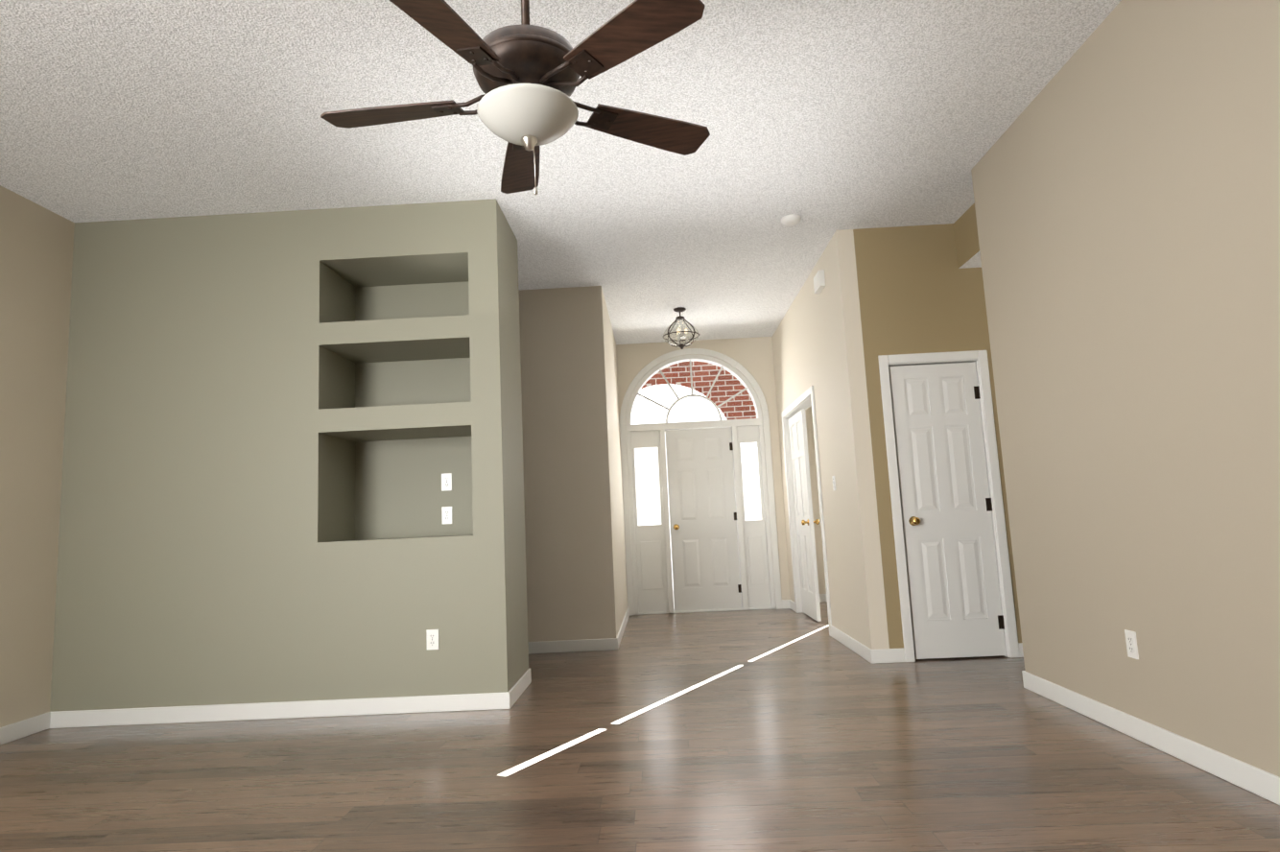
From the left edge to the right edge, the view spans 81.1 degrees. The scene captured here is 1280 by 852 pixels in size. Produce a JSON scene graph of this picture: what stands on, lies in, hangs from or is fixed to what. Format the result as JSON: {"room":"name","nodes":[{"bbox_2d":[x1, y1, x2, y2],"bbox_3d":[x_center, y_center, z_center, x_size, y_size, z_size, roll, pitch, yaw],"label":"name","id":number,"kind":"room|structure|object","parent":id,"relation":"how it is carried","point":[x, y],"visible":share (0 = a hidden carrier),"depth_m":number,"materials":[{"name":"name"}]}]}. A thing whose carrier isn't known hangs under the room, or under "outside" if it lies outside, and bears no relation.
{"room":"empty living room","nodes":[
{"label":"empty living room","id":0,"kind":"room"},
{"bbox_2d":[0,185,74,727],"bbox_3d":[-3.619,0.005,2.688,0.120,3.070,7.670,-3,-7,1],"label":"wall","id":1,"kind":"structure","parent":0,"point":[36,244],"depth_m":4.32,"materials":[{"name":"beige paint"}]},
{"bbox_2d":[0,711,53,745],"bbox_3d":[-3.482,1.470,2.440,0.018,0.092,7.550,-3,-7,1],"label":"baseboard","id":2,"kind":"structure","parent":1,"relation":"attached to","point":[14,731],"depth_m":4.17,"materials":[{"name":"white paint"}]},
{"bbox_2d":[49,686,514,728],"bbox_3d":[-2.077,1.642,4.326,2.667,0.092,0.018,-3,-7,1],"label":"baseboard","id":3,"kind":"structure","parent":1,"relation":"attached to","point":[485,700],"depth_m":4.32,"materials":[{"name":"white paint"}]},
{"bbox_2d":[49,198,528,711],"bbox_3d":[-2.159,0.212,4.865,2.683,3.070,0.700,-3,-7,1],"label":"wall","id":4,"kind":"structure","parent":0,"point":[278,425],"depth_m":4.55,"materials":[{"name":"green paint"}]},
{"bbox_2d":[426,629,438,650],"bbox_3d":[-1.206,1.242,4.352,0.070,0.115,0.009,-3,-7,1],"label":"outlet","id":5,"kind":"object","parent":4,"relation":"attached to","point":[432,636],"visible":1,"depth_m":4.35,"materials":[{"name":"white plastic"}]},
{"bbox_2d":[441,473,451,491],"bbox_3d":[-1.297,0.375,5.018,0.070,0.115,0.009,-3,-7,1],"label":"outlet","id":6,"kind":"object","parent":4,"relation":"attached to","point":[446,481],"visible":1,"depth_m":5.02,"materials":[{"name":"white plastic"}]},
{"bbox_2d":[441,506,452,523],"bbox_3d":[-1.286,0.596,4.990,0.070,0.115,0.009,-3,-7,1],"label":"outlet","id":7,"kind":"object","parent":4,"relation":"attached to","point":[446,514],"visible":1,"depth_m":4.99,"materials":[{"name":"white plastic"}]},
{"bbox_2d":[0,0,1121,344],"bbox_3d":[0.699,-1.609,4.188,8.840,0.100,10.720,-3,-7,1],"label":"ceiling","id":8,"kind":"structure","parent":0,"point":[825,119],"depth_m":3.83,"materials":[{"name":"white paint"}]},
{"bbox_2d":[320,0,710,195],"bbox_3d":[-0.367,-1.199,2.203,1.150,1.112,1.176,-3,-7,1],"label":"ceiling fan","id":9,"kind":"object","parent":8,"relation":"hanging from","point":[527,75],"visible":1,"depth_m":2.06,"materials":[{"name":"brown wood"}]},
{"bbox_2d":[663,307,699,349],"bbox_3d":[0.397,-0.945,7.299,0.364,0.405,0.364,-3,-7,1],"label":"pendant light","id":10,"kind":"object","parent":8,"relation":"hanging from","point":[678,331],"visible":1,"depth_m":7.27,"materials":[{"name":"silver metal"}]},
{"bbox_2d":[781,213,801,225],"bbox_3d":[1.050,-1.427,5.204,0.140,0.038,0.140,-3,-7,1],"label":"smoke detector","id":11,"kind":"object","parent":8,"relation":"attached to","point":[791,220],"visible":1,"depth_m":5.17,"materials":[{"name":"white plastic"}]},
{"bbox_2d":[519,285,616,641],"bbox_3d":[-1.858,0.392,6.397,3.200,3.070,0.120,-3,-7,1],"label":"wall","id":12,"kind":"structure","parent":0,"point":[569,550],"depth_m":6.31,"materials":[{"name":"beige paint"}]},
{"bbox_2d":[528,636,621,653],"bbox_3d":[-1.768,1.858,6.143,3.184,0.092,0.022,-3,-7,1],"label":"baseboard","id":13,"kind":"structure","parent":12,"relation":"attached to","point":[609,644],"depth_m":6.11,"materials":[{"name":"white paint"}]},
{"bbox_2d":[602,291,627,635],"bbox_3d":[-0.290,0.452,7.455,0.120,3.070,2.080,-3,-7,1],"label":"wall","id":14,"kind":"structure","parent":0,"point":[618,524],"depth_m":7.24,"materials":[{"name":"beige paint"}]},
{"bbox_2d":[616,607,629,637],"bbox_3d":[-0.155,1.917,7.212,0.014,0.092,2.190,-3,-7,1],"label":"baseboard","id":15,"kind":"structure","parent":14,"relation":"attached to","point":[626,618],"depth_m":7.16,"materials":[{"name":"white paint"}]},
{"bbox_2d":[0,589,1279,851],"bbox_3d":[0.877,1.670,4.881,8.840,0.100,12.920,-3,-7,1],"label":"floor","id":16,"kind":"structure","parent":0,"point":[783,729],"depth_m":3.14,"materials":[{"name":"brown wood"}]},
{"bbox_2d":[514,667,531,703],"bbox_3d":[-0.742,1.621,4.659,0.014,0.092,0.680,-3,-7,1],"label":"baseboard","id":17,"kind":"structure","parent":16,"relation":"on","point":[520,686],"depth_m":4.68,"materials":[{"name":"white paint"}]},
{"bbox_2d":[640,361,756,419],"bbox_3d":[1.463,-0.019,10.481,6.500,4.600,0.200,-3,-7,1],"label":"brick","id":18,"kind":"object","parent":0,"point":[672,374],"depth_m":10.47,"materials":[{"name":"red brick"}]},
{"bbox_2d":[616,336,790,609],"bbox_3d":[0.699,0.543,8.546,2.040,3.070,0.160,-3,-7,1],"label":"wall","id":19,"kind":"structure","parent":0,"point":[753,357],"depth_m":8.61,"materials":[{"name":"beige paint"}]},
{"bbox_2d":[646,360,744,423],"bbox_3d":[0.642,-0.405,8.690,1.132,0.702,0.006,-3,-7,1],"label":"window","id":20,"kind":"structure","parent":19,"relation":"in","point":[694,397],"depth_m":8.68,"materials":[{"name":"clear glass"}]},
{"bbox_2d":[619,348,782,616],"bbox_3d":[0.651,0.590,8.532,1.700,2.980,0.178,-3,-7,1],"label":"door frame","id":21,"kind":"structure","parent":19,"relation":"attached to","point":[649,567],"depth_m":8.43,"materials":[{"name":"white paint"}]},
{"bbox_2d":[634,447,661,525],"bbox_3d":[0.088,0.686,8.525,0.275,0.900,0.010,-3,-7,1],"label":"sidelight glass","id":22,"kind":"object","parent":21,"relation":"in","point":[648,494],"depth_m":8.52,"materials":[{"name":"white glass"}]},
{"bbox_2d":[740,442,761,521],"bbox_3d":[1.261,0.627,8.500,0.195,0.900,0.010,-3,-7,1],"label":"sidelight glass","id":23,"kind":"object","parent":21,"relation":"in","point":[748,450],"depth_m":8.49,"materials":[{"name":"white glass"}]},
{"bbox_2d":[664,426,742,611],"bbox_3d":[0.717,1.040,8.453,0.762,2.030,0.171,-3,-7,1],"label":"front door","id":24,"kind":"structure","parent":19,"relation":"in","point":[705,561],"depth_m":8.44,"materials":[{"name":"white paint"}]},
{"bbox_2d":[805,405,826,593],"bbox_3d":[3.527,0.458,8.932,3.600,3.070,0.160,-3,-7,1],"label":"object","id":25,"kind":"structure","parent":0,"point":[816,503],"depth_m":8.84,"materials":[{"name":"beige paint"}]},
{"bbox_2d":[819,593,827,602],"bbox_3d":[3.545,1.926,8.660,3.460,0.092,0.014,-3,-7,1],"label":"baseboard","id":26,"kind":"structure","parent":25,"relation":"attached to","point":[822,597],"depth_m":8.68,"materials":[{"name":"white paint"}]},
{"bbox_2d":[772,229,889,649],"bbox_3d":[1.611,0.286,6.859,0.120,3.070,3.200,-3,-7,1],"label":"wall","id":27,"kind":"structure","parent":0,"point":[817,344],"depth_m":5.64,"materials":[{"name":"beige paint"}]},
{"bbox_2d":[786,599,795,611],"bbox_3d":[1.650,1.942,8.082,0.020,0.092,0.360,-3,-7,1],"label":"baseboard","id":28,"kind":"structure","parent":27,"relation":"attached to","point":[790,604],"depth_m":8.17,"materials":[{"name":"white paint"}]},
{"bbox_2d":[788,408,821,621],"bbox_3d":[1.657,0.889,7.584,0.171,2.030,0.766,-3,-7,1],"label":"door leaf","id":29,"kind":"structure","parent":27,"relation":"in","point":[805,533],"depth_m":7.45,"materials":[{"name":"white paint"}]},
{"bbox_2d":[781,385,831,636],"bbox_3d":[1.645,0.803,7.207,0.156,2.130,1.660,-3,-7,1],"label":"door frame","id":30,"kind":"structure","parent":27,"relation":"attached to","point":[805,400],"depth_m":7.85,"materials":[{"name":"white paint"}]},
{"bbox_2d":[813,269,825,293],"bbox_3d":[1.436,-1.156,6.007,0.050,0.130,0.200,-3,-7,1],"label":"box","id":31,"kind":"object","parent":27,"relation":"attached to","point":[818,282],"visible":1,"depth_m":5.93,"materials":[{"name":"white plastic"}]},
{"bbox_2d":[831,475,835,490],"bbox_3d":[1.532,0.453,5.923,0.016,0.115,0.070,-3,-7,1],"label":"light switch","id":32,"kind":"object","parent":27,"relation":"attached to","point":[834,483],"visible":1,"depth_m":5.91,"materials":[{"name":"white plastic"}]},
{"bbox_2d":[830,625,877,663],"bbox_3d":[1.587,1.638,5.665,0.014,0.092,1.194,-3,-7,1],"label":"baseboard","id":33,"kind":"structure","parent":27,"relation":"attached to","point":[865,652],"depth_m":5.50,"materials":[{"name":"white paint"}]},
{"bbox_2d":[853,223,1021,648],"bbox_3d":[3.367,0.004,5.293,3.480,3.070,0.120,-3,-7,1],"label":"wall","id":34,"kind":"structure","parent":0,"point":[919,291],"depth_m":5.37,"materials":[{"name":"beige paint"}]},
{"bbox_2d":[888,361,1006,659],"bbox_3d":[2.140,0.567,5.231,0.620,2.030,0.171,-3,-7,1],"label":"closet door","id":35,"kind":"structure","parent":34,"relation":"in","point":[953,580],"depth_m":5.21,"materials":[{"name":"white paint"}]},
{"bbox_2d":[877,350,1019,662],"bbox_3d":[2.131,0.537,5.252,0.764,2.120,0.138,-3,-7,1],"label":"door frame","id":36,"kind":"structure","parent":34,"relation":"attached to","point":[980,357],"depth_m":5.20,"materials":[{"name":"white paint"}]},
{"bbox_2d":[1018,642,1023,657],"bbox_3d":[3.865,1.450,5.031,2.618,0.092,0.014,-3,-7,1],"label":"baseboard","id":37,"kind":"structure","parent":34,"relation":"attached to","point":[1020,645],"depth_m":5.05,"materials":[{"name":"white paint"}]},
{"bbox_2d":[953,202,981,268],"bbox_3d":[3.653,-1.428,4.966,2.750,0.340,0.870,-3,-7,1],"label":"ceiling soffit","id":38,"kind":"structure","parent":0,"point":[967,244],"depth_m":5.25,"materials":[{"name":"beige paint"}]},
{"bbox_2d":[971,0,1279,777],"bbox_3d":[2.095,-0.406,1.579,0.140,3.070,5.680,-3,-7,1],"label":"wall","id":39,"kind":"structure","parent":0,"point":[1125,171],"depth_m":3.02,"materials":[{"name":"beige paint"}]},
{"bbox_2d":[1124,629,1138,659],"bbox_3d":[2.123,0.944,3.235,0.009,0.115,0.070,-3,-7,1],"label":"outlet","id":40,"kind":"object","parent":39,"relation":"attached to","point":[1131,644],"visible":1,"depth_m":3.23,"materials":[{"name":"white plastic"}]},
{"bbox_2d":[1021,670,1279,805],"bbox_3d":[2.098,1.073,1.400,0.034,0.092,5.694,-3,-7,1],"label":"baseboard","id":41,"kind":"structure","parent":39,"relation":"attached to","point":[1255,780],"depth_m":3.01,"materials":[{"name":"white paint"}]},
{"label":"outside","id":42,"kind":"structure","parent":0,"visible":0},
{"bbox_2d":[631,383,726,589],"bbox_3d":[1.705,-0.610,11.481,11.000,6.000,0.050,-3,-7,1],"label":"sky","id":43,"kind":"structure","parent":42,"point":[683,406],"depth_m":11.45,"materials":[{"name":"white"}]}
]}

